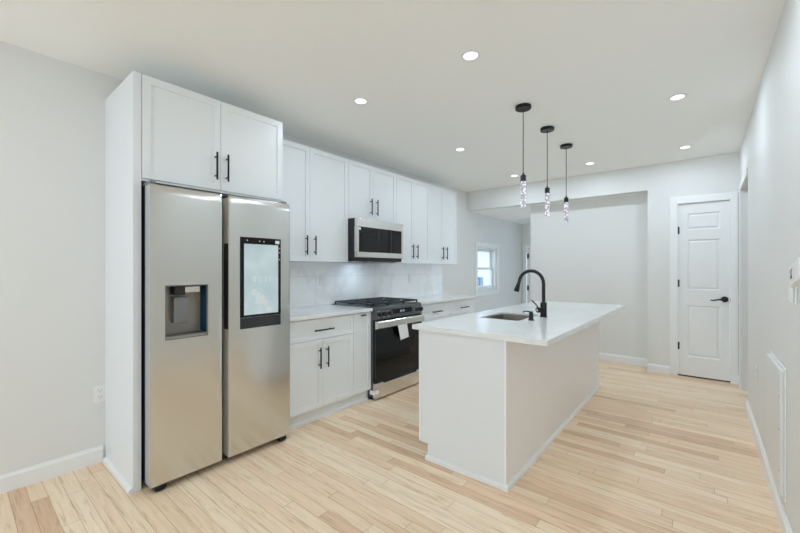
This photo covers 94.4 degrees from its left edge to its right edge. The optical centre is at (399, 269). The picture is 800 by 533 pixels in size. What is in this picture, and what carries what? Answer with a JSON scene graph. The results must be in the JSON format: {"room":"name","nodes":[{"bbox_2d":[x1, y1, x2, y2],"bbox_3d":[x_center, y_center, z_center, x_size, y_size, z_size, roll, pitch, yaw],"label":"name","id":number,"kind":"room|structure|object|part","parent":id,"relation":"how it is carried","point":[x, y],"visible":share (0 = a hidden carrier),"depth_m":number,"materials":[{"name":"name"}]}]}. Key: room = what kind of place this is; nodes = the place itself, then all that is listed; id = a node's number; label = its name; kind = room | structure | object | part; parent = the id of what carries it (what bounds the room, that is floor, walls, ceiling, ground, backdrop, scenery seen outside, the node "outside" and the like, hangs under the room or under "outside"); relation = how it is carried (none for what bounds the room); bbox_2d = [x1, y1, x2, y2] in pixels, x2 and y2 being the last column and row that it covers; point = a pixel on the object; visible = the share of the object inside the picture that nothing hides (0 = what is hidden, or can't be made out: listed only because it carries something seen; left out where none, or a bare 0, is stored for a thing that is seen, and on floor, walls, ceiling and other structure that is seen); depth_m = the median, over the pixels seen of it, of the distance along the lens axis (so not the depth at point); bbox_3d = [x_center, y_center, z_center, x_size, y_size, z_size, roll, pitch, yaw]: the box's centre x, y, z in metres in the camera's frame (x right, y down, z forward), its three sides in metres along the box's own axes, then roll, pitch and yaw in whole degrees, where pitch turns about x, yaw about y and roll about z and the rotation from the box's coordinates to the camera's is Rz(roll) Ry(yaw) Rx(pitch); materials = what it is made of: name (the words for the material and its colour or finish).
{"room":"kitchen","nodes":[
{"label":"kitchen","id":0,"kind":"room"},
{"bbox_2d":[0,41,521,474],"bbox_3d":[-1.179,0.147,3.587,0.160,2.905,12.350,0,0,39],"label":"wall","id":1,"kind":"structure","parent":0,"point":[52,110],"depth_m":2.30,"materials":[{"name":"white paint"}]},
{"bbox_2d":[0,445,102,493],"bbox_3d":[-3.458,1.228,0.672,0.015,0.105,4.652,0,0,39],"label":"baseboard","id":2,"kind":"structure","parent":1,"relation":"attached to","point":[26,476],"depth_m":2.26,"materials":[{"name":"white paint"}]},
{"bbox_2d":[93,384,105,403],"bbox_3d":[-1.994,0.827,2.461,0.008,0.115,0.072,0,0,39],"label":"wall outlet","id":3,"kind":"object","parent":1,"relation":"attached to","point":[99,391],"visible":1,"depth_m":2.46,"materials":[{"name":"white plastic"}]},
{"bbox_2d":[141,74,282,202],"bbox_3d":[-1.416,-0.827,2.683,0.619,0.619,0.931,0,0,39],"label":"upper cabinet","id":4,"kind":"object","parent":1,"relation":"attached to","point":[191,140],"visible":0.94,"depth_m":2.44,"materials":[{"name":"white wood"}]},
{"bbox_3d":[-1.363,-0.834,2.333,0.020,0.603,0.452,0,0,39],"label":"door","id":5,"kind":"part","parent":4,"relation":"part of","materials":[{"name":"white paint"}]},
{"bbox_3d":[-1.215,-0.523,2.519,0.014,0.012,0.929,0,0,39],"label":"rail","id":6,"kind":"part","parent":4,"relation":"part of","materials":[{"name":"white wood"}]},
{"bbox_3d":[-1.220,-0.686,2.463,0.036,0.182,0.012,0,0,39],"label":"handle","id":7,"kind":"part","parent":4,"relation":"part of","materials":[{"name":"black metal"}]},
{"bbox_3d":[-1.173,-0.684,2.520,0.036,0.182,0.012,0,0,39],"label":"handle","id":8,"kind":"part","parent":4,"relation":"part of","materials":[{"name":"black metal"}]},
{"bbox_3d":[-1.068,-0.834,2.693,0.020,0.603,0.474,0,0,39],"label":"door","id":9,"kind":"part","parent":4,"relation":"part of","materials":[{"name":"white paint"}]},
{"bbox_2d":[282,139,347,261],"bbox_3d":[-0.927,-0.604,3.525,0.306,1.064,0.953,0,0,39],"label":"upper cabinet","id":10,"kind":"object","parent":1,"relation":"attached to","point":[315,182],"visible":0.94,"depth_m":3.50,"materials":[{"name":"white wood"}]},
{"bbox_3d":[-0.997,-0.604,3.271,0.020,1.062,0.470,0,0,39],"label":"door","id":11,"kind":"part","parent":10,"relation":"part of","materials":[{"name":"white paint"}]},
{"bbox_3d":[-0.795,-0.221,3.473,0.036,0.178,0.012,0,0,39],"label":"handle","id":12,"kind":"part","parent":10,"relation":"part of","materials":[{"name":"black"}]},
{"bbox_3d":[-0.695,-0.604,3.640,0.020,1.062,0.477,0,0,39],"label":"door","id":13,"kind":"part","parent":10,"relation":"part of","materials":[{"name":"white paint"}]},
{"bbox_2d":[290,262,441,307],"bbox_3d":[-0.351,0.154,4.461,0.009,0.451,3.128,0,0,39],"label":"backsplash","id":14,"kind":"structure","parent":1,"relation":"attached to","point":[343,281],"depth_m":4.27,"materials":[{"name":"tile"}]},
{"bbox_2d":[320,274,324,284],"bbox_3d":[-0.813,0.112,3.884,0.008,0.115,0.072,0,0,39],"label":"wall outlet","id":15,"kind":"object","parent":14,"relation":"attached to","point":[322,276],"visible":1,"depth_m":3.88,"materials":[{"name":"white plastic"}]},
{"bbox_2d":[408,274,411,281],"bbox_3d":[0.140,0.121,5.045,0.008,0.115,0.072,0,0,39],"label":"wall outlet","id":16,"kind":"object","parent":14,"relation":"attached to","point":[409,275],"visible":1,"depth_m":5.04,"materials":[{"name":"white plastic"}]},
{"bbox_2d":[348,159,395,222],"bbox_3d":[-0.380,-0.831,4.193,0.306,0.610,0.769,0,0,39],"label":"upper cabinet","id":17,"kind":"object","parent":1,"relation":"attached to","point":[371,190],"visible":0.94,"depth_m":4.08,"materials":[{"name":"white wood"}]},
{"bbox_3d":[-0.423,-0.831,3.971,0.020,0.608,0.368,0,0,39],"label":"door","id":18,"kind":"part","parent":17,"relation":"part of","materials":[{"name":"white paint"}]},
{"bbox_2d":[348,218,402,262],"bbox_3d":[-0.343,-0.301,4.163,0.380,0.444,0.765,0,0,39],"label":"microwave","id":19,"kind":"object","parent":17,"relation":"attached to","point":[369,240],"visible":0.91,"depth_m":3.96,"materials":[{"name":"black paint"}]},
{"bbox_3d":[-0.212,-0.307,4.047,0.027,0.257,0.687,0,0,39],"label":"door glass","id":20,"kind":"part","parent":19,"relation":"part of","materials":[{"name":"black glass"}]},
{"bbox_3d":[-0.254,-0.681,4.133,0.036,0.178,0.012,0,0,39],"label":"handle","id":21,"kind":"part","parent":17,"relation":"part of","materials":[{"name":"black"}]},
{"bbox_3d":[-0.179,-0.831,4.268,0.020,0.608,0.395,0,0,39],"label":"door","id":22,"kind":"part","parent":17,"relation":"part of","materials":[{"name":"white paint"}]},
{"bbox_2d":[387,174,429,263],"bbox_3d":[0.088,-0.604,4.763,0.306,1.064,0.700,0,0,39],"label":"upper cabinet","id":23,"kind":"object","parent":1,"relation":"attached to","point":[412,196],"visible":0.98,"depth_m":4.70,"materials":[{"name":"white wood"}]},
{"bbox_3d":[0.059,-0.604,4.559,0.020,1.062,0.345,0,0,39],"label":"door","id":24,"kind":"part","parent":23,"relation":"part of","materials":[{"name":"white paint"}]},
{"bbox_3d":[0.281,-0.604,4.830,0.020,1.062,0.349,0,0,39],"label":"door","id":25,"kind":"part","parent":23,"relation":"part of","materials":[{"name":"white paint"}]},
{"bbox_2d":[430,185,456,263],"bbox_3d":[0.533,-0.604,5.305,0.306,1.064,0.697,0,0,39],"label":"upper cabinet","id":26,"kind":"object","parent":1,"relation":"attached to","point":[443,202],"visible":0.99,"depth_m":5.20,"materials":[{"name":"white wood"}]},
{"bbox_3d":[0.503,-0.604,5.100,0.020,1.062,0.338,0,0,39],"label":"door","id":27,"kind":"part","parent":26,"relation":"part of","materials":[{"name":"white paint"}]},
{"bbox_3d":[0.724,-0.604,5.369,0.020,1.062,0.353,0,0,39],"label":"door","id":28,"kind":"part","parent":26,"relation":"part of","materials":[{"name":"white paint"}]},
{"bbox_2d":[475,242,499,295],"bbox_3d":[1.581,0.003,6.915,0.185,0.955,0.993,0,0,39],"label":"window","id":29,"kind":"structure","parent":1,"relation":"in","point":[479,247],"depth_m":7.04,"materials":[{"name":"white paint"}]},
{"bbox_3d":[1.528,-0.179,6.958,0.030,0.378,0.759,0,0,39],"label":"sash","id":30,"kind":"part","parent":29,"relation":"part of","materials":[{"name":"clear glass"}]},
{"bbox_3d":[1.556,0.159,6.936,0.030,0.378,0.759,0,0,39],"label":"sash","id":31,"kind":"part","parent":29,"relation":"part of","materials":[{"name":"white paint"}]},
{"bbox_3d":[1.559,-0.010,6.933,0.130,0.780,0.823,0,0,39],"label":"frame","id":32,"kind":"part","parent":29,"relation":"part of","materials":[{"name":"white paint"}]},
{"bbox_3d":[1.631,0.390,6.874,0.055,0.020,0.993,0,0,39],"label":"sill","id":33,"kind":"part","parent":29,"relation":"part of","materials":[{"name":"white paint"}]},
{"bbox_2d":[0,360,780,532],"bbox_3d":[0.126,1.340,1.223,5.157,0.120,10.350,0,0,39],"label":"floor","id":34,"kind":"structure","parent":0,"point":[648,452],"depth_m":2.19,"materials":[{"name":"brown wood"}]},
{"bbox_2d":[102,71,140,493],"bbox_3d":[-1.745,0.072,2.310,0.582,2.416,0.062,0,0,39],"label":"end panel","id":35,"kind":"object","parent":34,"relation":"on","point":[122,458],"visible":1,"depth_m":2.21,"materials":[{"name":"white wood"}]},
{"bbox_3d":[-1.753,1.265,2.289,0.566,0.030,0.018,0,0,39],"label":"shoe moulding","id":36,"kind":"part","parent":35,"relation":"part of","materials":[{"name":"white paint"}]},
{"bbox_2d":[141,180,289,491],"bbox_3d":[-1.372,0.387,2.640,0.684,1.785,0.908,0,0,39],"label":"refrigerator","id":37,"kind":"object","parent":34,"relation":"on","point":[215,268],"visible":1,"depth_m":2.33,"materials":[{"name":"silver metal"}]},
{"bbox_3d":[-1.309,0.376,2.261,0.092,1.718,0.400,0,0,39],"label":"door","id":38,"kind":"part","parent":37,"relation":"part of","materials":[{"name":"silver metal"}]},
{"bbox_3d":[-1.007,0.374,2.629,0.092,1.721,0.462,0,0,39],"label":"door","id":39,"kind":"part","parent":37,"relation":"part of","materials":[{"name":"silver metal"}]},
{"bbox_3d":[-0.971,0.055,2.595,0.005,0.546,0.305,0,0,39],"label":"display panel","id":40,"kind":"part","parent":37,"relation":"part of","materials":[{"name":"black glass"}]},
{"bbox_2d":[251,289,272,311],"bbox_3d":[-0.966,0.221,2.596,0.001,0.167,0.165,0,0,39],"label":"flower picture","id":41,"kind":"object","parent":37,"relation":"attached to","point":[261,299],"depth_m":2.59},
{"bbox_2d":[290,314,352,429],"bbox_3d":[-0.875,0.846,3.331,0.634,0.869,0.716,0,0,39],"label":"base cabinet","id":42,"kind":"object","parent":34,"relation":"on","point":[321,349],"visible":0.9,"depth_m":3.13,"materials":[{"name":"white wood"}]},
{"bbox_3d":[-0.779,0.881,3.020,0.020,0.574,0.355,0,0,39],"label":"door","id":43,"kind":"part","parent":42,"relation":"part of","materials":[{"name":"white paint"}]},
{"bbox_3d":[-0.670,0.746,3.108,0.036,0.176,0.012,0,0,39],"label":"handle","id":44,"kind":"part","parent":42,"relation":"part of","materials":[{"name":"black metal"}]},
{"bbox_3d":[-0.665,0.504,3.159,0.020,0.172,0.713,0,0,39],"label":"drawer","id":45,"kind":"part","parent":42,"relation":"part of","materials":[{"name":"white paint"}]},
{"bbox_2d":[290,304,372,321],"bbox_3d":[-0.805,0.395,3.426,0.621,0.030,0.952,0,0,39],"label":"countertop","id":46,"kind":"structure","parent":42,"relation":"on","point":[311,312],"depth_m":3.37,"materials":[{"name":"white stone"}]},
{"bbox_3d":[-0.552,0.881,3.297,0.020,0.574,0.355,0,0,39],"label":"door","id":47,"kind":"part","parent":42,"relation":"part of","materials":[{"name":"white paint"}]},
{"bbox_2d":[350,312,370,405],"bbox_3d":[-0.580,0.846,3.705,0.614,0.869,0.231,0,0,39],"label":"base cabinet","id":48,"kind":"object","parent":34,"relation":"on","point":[361,321],"visible":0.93,"depth_m":3.52,"materials":[{"name":"white wood"}]},
{"bbox_2d":[332,297,423,399],"bbox_3d":[-0.227,0.810,4.074,0.671,0.940,0.779,0,0,39],"label":"range","id":49,"kind":"object","parent":34,"relation":"on","point":[394,360],"visible":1,"depth_m":3.81,"materials":[{"name":"black metal"}]},
{"bbox_2d":[332,301,419,307],"bbox_3d":[-0.252,0.379,4.095,0.604,0.010,0.778,0,0,39],"label":"cooktop","id":50,"kind":"object","parent":49,"relation":"in","point":[400,304],"depth_m":3.91,"materials":[{"name":"black metal"}]},
{"bbox_3d":[-0.005,1.190,3.893,0.034,0.145,0.772,0,0,39],"label":"drawer","id":51,"kind":"part","parent":49,"relation":"part of","materials":[{"name":"silver metal"}]},
{"bbox_3d":[-0.007,0.801,3.894,0.028,0.602,0.772,0,0,39],"label":"oven door","id":52,"kind":"part","parent":49,"relation":"part of","materials":[{"name":"black glass"}]},
{"bbox_3d":[-0.007,0.437,3.894,0.028,0.114,0.778,0,0,39],"label":"control panel","id":53,"kind":"part","parent":49,"relation":"part of","materials":[{"name":"black metal"}]},
{"bbox_3d":[0.017,0.546,3.871,0.038,0.077,0.764,0,0,39],"label":"handle","id":54,"kind":"part","parent":49,"relation":"part of","materials":[{"name":"silver metal"}]},
{"bbox_2d":[398,323,408,339],"bbox_3d":[0.036,0.652,3.859,0.001,0.160,0.183,0,0,39],"label":"paper tag","id":55,"kind":"object","parent":49,"relation":"hanging from","point":[403,329],"visible":1,"depth_m":3.86,"materials":[{"name":"white paper"}]},
{"bbox_2d":[421,302,450,322],"bbox_3d":[0.219,0.846,4.663,0.634,0.869,0.688,0,0,39],"label":"base cabinet","id":56,"kind":"object","parent":34,"relation":"on","point":[436,311],"visible":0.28,"depth_m":4.50,"materials":[{"name":"white wood"}]},
{"bbox_2d":[404,294,476,304],"bbox_3d":[0.420,0.395,4.919,0.621,0.030,1.342,0,0,39],"label":"countertop","id":57,"kind":"structure","parent":56,"relation":"on","point":[438,298],"depth_m":4.84,"materials":[{"name":"white stone"}]},
{"bbox_3d":[0.537,0.881,4.625,0.020,0.574,0.341,0,0,39],"label":"door","id":58,"kind":"part","parent":56,"relation":"part of","materials":[{"name":"white paint"}]},
{"bbox_2d":[450,299,474,316],"bbox_3d":[0.641,0.846,5.178,0.634,0.869,0.637,0,0,39],"label":"base cabinet","id":59,"kind":"object","parent":34,"relation":"on","point":[467,306],"visible":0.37,"depth_m":4.98,"materials":[{"name":"white wood"}]},
{"bbox_2d":[419,314,599,491],"bbox_3d":[1.135,0.836,3.289,0.681,0.888,2.463,0,0,39],"label":"kitchen island","id":60,"kind":"object","parent":34,"relation":"on","point":[489,408],"visible":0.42,"depth_m":2.39,"materials":[{"name":"white wood"}]},
{"bbox_3d":[0.331,0.793,2.773,0.020,0.759,0.609,0,0,39],"label":"door","id":61,"kind":"part","parent":60,"relation":"part of","materials":[{"name":"white paint"}]},
{"bbox_3d":[0.380,0.836,2.348,0.598,0.888,0.018,0,0,39],"label":"panel","id":62,"kind":"part","parent":60,"relation":"part of","materials":[{"name":"white wood"}]},
{"bbox_3d":[0.396,1.265,2.313,0.581,0.030,0.016,0,0,39],"label":"shoe moulding","id":63,"kind":"part","parent":60,"relation":"part of","materials":[{"name":"white paint"}]},
{"bbox_2d":[412,301,624,345],"bbox_3d":[1.228,0.395,3.222,0.904,0.030,2.509,0,0,39],"label":"island countertop","id":64,"kind":"structure","parent":60,"relation":"on","point":[563,319],"depth_m":2.59,"materials":[{"name":"white stone"}]},
{"bbox_2d":[485,314,533,320],"bbox_3d":[0.889,0.510,2.996,0.315,0.235,0.454,0,0,39],"label":"sink","id":65,"kind":"object","parent":64,"relation":"in","point":[514,317],"visible":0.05,"depth_m":3.20,"materials":[{"name":"silver metal"}]},
{"bbox_2d":[523,310,533,320],"bbox_3d":[0.958,0.344,2.765,0.087,0.070,0.044,0,0,39],"label":"soap dispenser","id":66,"kind":"object","parent":64,"relation":"on","point":[530,312],"visible":1,"depth_m":2.74,"materials":[{"name":"black metal"}]},
{"bbox_2d":[514,269,546,316],"bbox_3d":[1.048,0.190,3.000,0.273,0.379,0.090,0,0,39],"label":"faucet","id":67,"kind":"object","parent":64,"relation":"on","point":[542,309],"visible":1,"depth_m":2.94,"materials":[{"name":"black metal"}]},
{"bbox_3d":[1.063,0.133,3.009,0.230,0.264,0.027,0,0,39],"label":"spout","id":68,"kind":"part","parent":67,"relation":"part of","materials":[{"name":"black metal"}]},
{"bbox_3d":[1.387,0.836,3.094,0.012,0.888,2.447,0,0,39],"label":"panel","id":69,"kind":"part","parent":60,"relation":"part of","materials":[{"name":"white wood"}]},
{"bbox_3d":[1.397,1.265,3.085,0.016,0.030,2.447,0,0,39],"label":"shoe moulding","id":70,"kind":"part","parent":60,"relation":"part of","materials":[{"name":"white paint"}]},
{"bbox_2d":[678,374,729,381],"bbox_3d":[3.579,1.273,4.372,0.472,0.014,0.120,0,0,39],"label":"threshold gap","id":71,"kind":"object","parent":34,"relation":"on","point":[678,374],"visible":0.36,"depth_m":4.32,"materials":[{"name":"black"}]},
{"bbox_2d":[0,0,784,191],"bbox_3d":[0.126,-1.365,1.223,5.157,0.120,10.350,0,0,39],"label":"ceiling","id":72,"kind":"structure","parent":0,"point":[604,74],"depth_m":2.38,"materials":[{"name":"white paint"}]},
{"bbox_2d":[353,97,367,103],"bbox_3d":[-0.304,-1.302,2.869,0.120,0.006,0.120,0,0,39],"label":"recessed light","id":73,"kind":"object","parent":72,"relation":"in","point":[359,100],"visible":1,"depth_m":2.86,"materials":[{"name":"white plastic"}]},
{"bbox_2d":[455,147,465,150],"bbox_3d":[0.654,-1.302,4.029,0.120,0.006,0.120,0,0,39],"label":"recessed light","id":74,"kind":"object","parent":72,"relation":"in","point":[460,148],"visible":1,"depth_m":4.03,"materials":[{"name":"white plastic"}]},
{"bbox_2d":[461,50,480,60],"bbox_3d":[0.431,-1.302,2.259,0.120,0.006,0.120,0,0,39],"label":"recessed light","id":75,"kind":"object","parent":72,"relation":"in","point":[469,55],"visible":1,"depth_m":2.26,"materials":[{"name":"white plastic"}]},
{"bbox_2d":[515,103,530,207],"bbox_3d":[0.986,-0.898,2.962,0.122,0.812,0.122,0,0,39],"label":"pendant light","id":76,"kind":"object","parent":72,"relation":"hanging from","point":[523,107],"visible":1,"depth_m":2.95,"materials":[{"name":"black metal"}]},
{"bbox_2d":[520,173,525,181],"bbox_3d":[0.986,-0.735,2.962,0.044,0.065,0.044,0,0,39],"label":"socket","id":77,"kind":"object","parent":76,"relation":"attached to","point":[523,177],"depth_m":2.94,"materials":[{"name":"black metal"}]},
{"bbox_3d":[0.986,-0.597,2.962,0.043,0.210,0.043,0,0,39],"label":"glass rod","id":78,"kind":"part","parent":76,"relation":"part of","materials":[{"name":"grey"}]},
{"bbox_3d":[0.986,-1.014,2.962,0.006,0.529,0.006,0,0,39],"label":"cord","id":79,"kind":"part","parent":76,"relation":"part of","materials":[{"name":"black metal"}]},
{"bbox_2d":[540,126,553,215],"bbox_3d":[1.361,-0.898,3.423,0.122,0.812,0.122,0,0,39],"label":"pendant light","id":80,"kind":"object","parent":72,"relation":"hanging from","point":[546,129],"visible":1,"depth_m":3.41,"materials":[{"name":"black metal"}]},
{"bbox_2d":[545,186,549,192],"bbox_3d":[1.361,-0.735,3.423,0.044,0.065,0.044,0,0,39],"label":"socket","id":81,"kind":"object","parent":80,"relation":"attached to","point":[547,190],"depth_m":3.41,"materials":[{"name":"black metal"}]},
{"bbox_3d":[1.361,-0.597,3.423,0.043,0.210,0.043,0,0,39],"label":"glass rod","id":82,"kind":"part","parent":80,"relation":"part of","materials":[{"name":"grey"}]},
{"bbox_3d":[1.361,-1.014,3.423,0.006,0.529,0.006,0,0,39],"label":"cord","id":83,"kind":"part","parent":80,"relation":"part of","materials":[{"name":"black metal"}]},
{"bbox_2d":[560,143,572,221],"bbox_3d":[1.748,-0.898,3.895,0.122,0.812,0.122,0,0,39],"label":"pendant light","id":84,"kind":"object","parent":72,"relation":"hanging from","point":[566,146],"visible":1,"depth_m":3.88,"materials":[{"name":"black metal"}]},
{"bbox_3d":[1.748,-0.597,3.895,0.043,0.210,0.043,0,0,39],"label":"glass rod","id":85,"kind":"part","parent":84,"relation":"part of","materials":[{"name":"grey"}]},
{"bbox_3d":[1.748,-1.014,3.895,0.006,0.529,0.006,0,0,39],"label":"cord","id":86,"kind":"part","parent":84,"relation":"part of","materials":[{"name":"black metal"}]},
{"bbox_2d":[668,93,686,100],"bbox_3d":[2.100,-1.302,2.804,0.120,0.006,0.120,0,0,39],"label":"recessed light","id":87,"kind":"object","parent":72,"relation":"in","point":[679,96],"visible":1,"depth_m":2.79,"materials":[{"name":"white plastic"}]},
{"bbox_2d":[678,145,691,148],"bbox_3d":[3.046,-1.302,3.956,0.120,0.006,0.120,0,0,39],"label":"recessed light","id":88,"kind":"object","parent":72,"relation":"in","point":[685,146],"visible":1,"depth_m":3.96,"materials":[{"name":"white plastic"}]},
{"bbox_2d":[522,224,529,303],"bbox_3d":[3.821,0.245,7.342,2.807,2.470,0.100,0,0,39],"label":"wall","id":89,"kind":"structure","parent":0,"point":[525,227],"depth_m":8.16,"materials":[{"name":"white paint"}]},
{"bbox_2d":[523,244,529,302],"bbox_3d":[3.019,0.460,7.916,0.775,2.020,0.019,0,0,39],"label":"trim","id":90,"kind":"structure","parent":89,"relation":"attached to","point":[525,246],"depth_m":8.12,"materials":[{"name":"white paint"}]},
{"bbox_2d":[527,248,529,302],"bbox_3d":[3.048,0.490,7.916,0.670,1.920,0.055,0,0,39],"label":"door","id":91,"kind":"structure","parent":89,"relation":"in","point":[528,249],"depth_m":8.10,"materials":[{"name":"white paint"}]},
{"bbox_2d":[474,192,647,223],"bbox_3d":[3.079,-1.035,6.477,3.057,0.090,2.479,0,0,39],"label":"ceiling","id":92,"kind":"structure","parent":0,"point":[512,214],"depth_m":6.47,"materials":[{"name":"white paint"}]},
{"bbox_2d":[530,193,647,358],"bbox_3d":[3.463,0.240,6.117,1.806,2.460,2.250,0,0,39],"label":"wall","id":93,"kind":"structure","parent":0,"point":[600,255],"depth_m":5.18,"materials":[{"name":"white paint"}]},
{"bbox_2d":[599,352,647,366],"bbox_3d":[2.649,1.225,5.319,1.559,0.110,0.015,0,0,39],"label":"baseboard","id":94,"kind":"structure","parent":93,"relation":"attached to","point":[622,359],"depth_m":5.00,"materials":[{"name":"white paint"}]},
{"bbox_2d":[467,152,738,375],"bbox_3d":[2.570,-0.013,5.245,3.533,2.585,0.230,0,0,39],"label":"wall","id":95,"kind":"structure","parent":0,"point":[715,174],"depth_m":4.60,"materials":[{"name":"white paint"}]},
{"bbox_2d":[647,363,669,373],"bbox_3d":[3.192,1.230,4.576,0.225,0.100,0.015,0,0,39],"label":"baseboard","id":96,"kind":"structure","parent":95,"relation":"attached to","point":[664,369],"depth_m":4.57,"materials":[{"name":"white paint"}]},
{"bbox_2d":[670,192,737,383],"bbox_3d":[3.517,0.209,4.308,0.612,2.141,0.018,0,0,39],"label":"trim","id":97,"kind":"structure","parent":95,"relation":"attached to","point":[732,196],"depth_m":4.24,"materials":[{"name":"white paint"}]},
{"bbox_2d":[678,200,730,380],"bbox_3d":[3.522,0.244,4.304,0.478,2.040,0.111,0,0,39],"label":"door","id":98,"kind":"structure","parent":95,"relation":"in","point":[704,299],"depth_m":4.31,"materials":[{"name":"white paint"}]},
{"bbox_3d":[3.623,0.343,4.199,0.160,0.068,0.075,0,0,39],"label":"lever handle","id":99,"kind":"part","parent":98,"relation":"part of","materials":[{"name":"black metal"}]},
{"bbox_2d":[739,0,799,532],"bbox_3d":[0.733,-0.013,0.317,0.120,2.585,9.720,0,0,39],"label":"wall","id":100,"kind":"structure","parent":0,"point":[770,147],"depth_m":2.04,"materials":[{"name":"white paint"}]},
{"bbox_2d":[739,168,747,379],"bbox_3d":[3.384,0.132,3.652,0.012,2.084,0.840,0,0,39],"label":"trim","id":101,"kind":"structure","parent":100,"relation":"attached to","point":[745,175],"depth_m":3.92,"materials":[{"name":"white paint"}]},
{"bbox_2d":[738,376,792,532],"bbox_3d":[0.728,1.228,0.417,0.015,0.105,9.569,0,0,39],"label":"baseboard","id":102,"kind":"structure","parent":100,"relation":"attached to","point":[783,521],"depth_m":2.15,"materials":[{"name":"white paint"}]},
{"bbox_2d":[767,351,785,501],"bbox_3d":[1.999,0.797,1.972,0.023,0.635,0.505,0,0,39],"label":"access panel","id":103,"kind":"object","parent":100,"relation":"attached to","point":[776,372],"visible":1,"depth_m":1.87,"materials":[{"name":"white paint"}]},
{"bbox_2d":[789,285,797,304],"bbox_3d":[1.675,0.110,1.578,0.024,0.084,0.040,0,0,39],"label":"handset","id":104,"kind":"object","parent":100,"relation":"attached to","point":[793,291],"visible":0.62,"depth_m":1.57,"materials":[{"name":"white plastic"}]},
{"bbox_2d":[789,257,799,286],"bbox_3d":[1.579,0.015,1.466,0.031,0.121,0.211,0,0,39],"label":"thermostat","id":105,"kind":"object","parent":100,"relation":"attached to","point":[794,269],"visible":1,"depth_m":1.46,"materials":[{"name":"white plastic"}]},
{"label":"outside","id":106,"kind":"structure","parent":0,"visible":0},
{"bbox_3d":[-4.616,1.730,20.604,26.723,0.100,34.000,0,0,39],"label":"ground","id":107,"kind":"structure","parent":106,"visible":0},
{"bbox_2d":[478,277,482,285],"bbox_3d":[2.041,0.894,9.896,0.200,1.571,0.450,0,0,39],"label":"container","id":108,"kind":"object","parent":107,"relation":"on","point":[480,279],"visible":0.1,"depth_m":9.87,"materials":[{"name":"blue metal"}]},
{"bbox_2d":[478,247,529,284],"bbox_3d":[2.622,0.030,14.665,1.450,3.300,12.400,0,0,39],"label":"sky","id":109,"kind":"structure","parent":107,"relation":"on","point":[483,257],"depth_m":15.01,"materials":[{"name":"white"}]}
]}

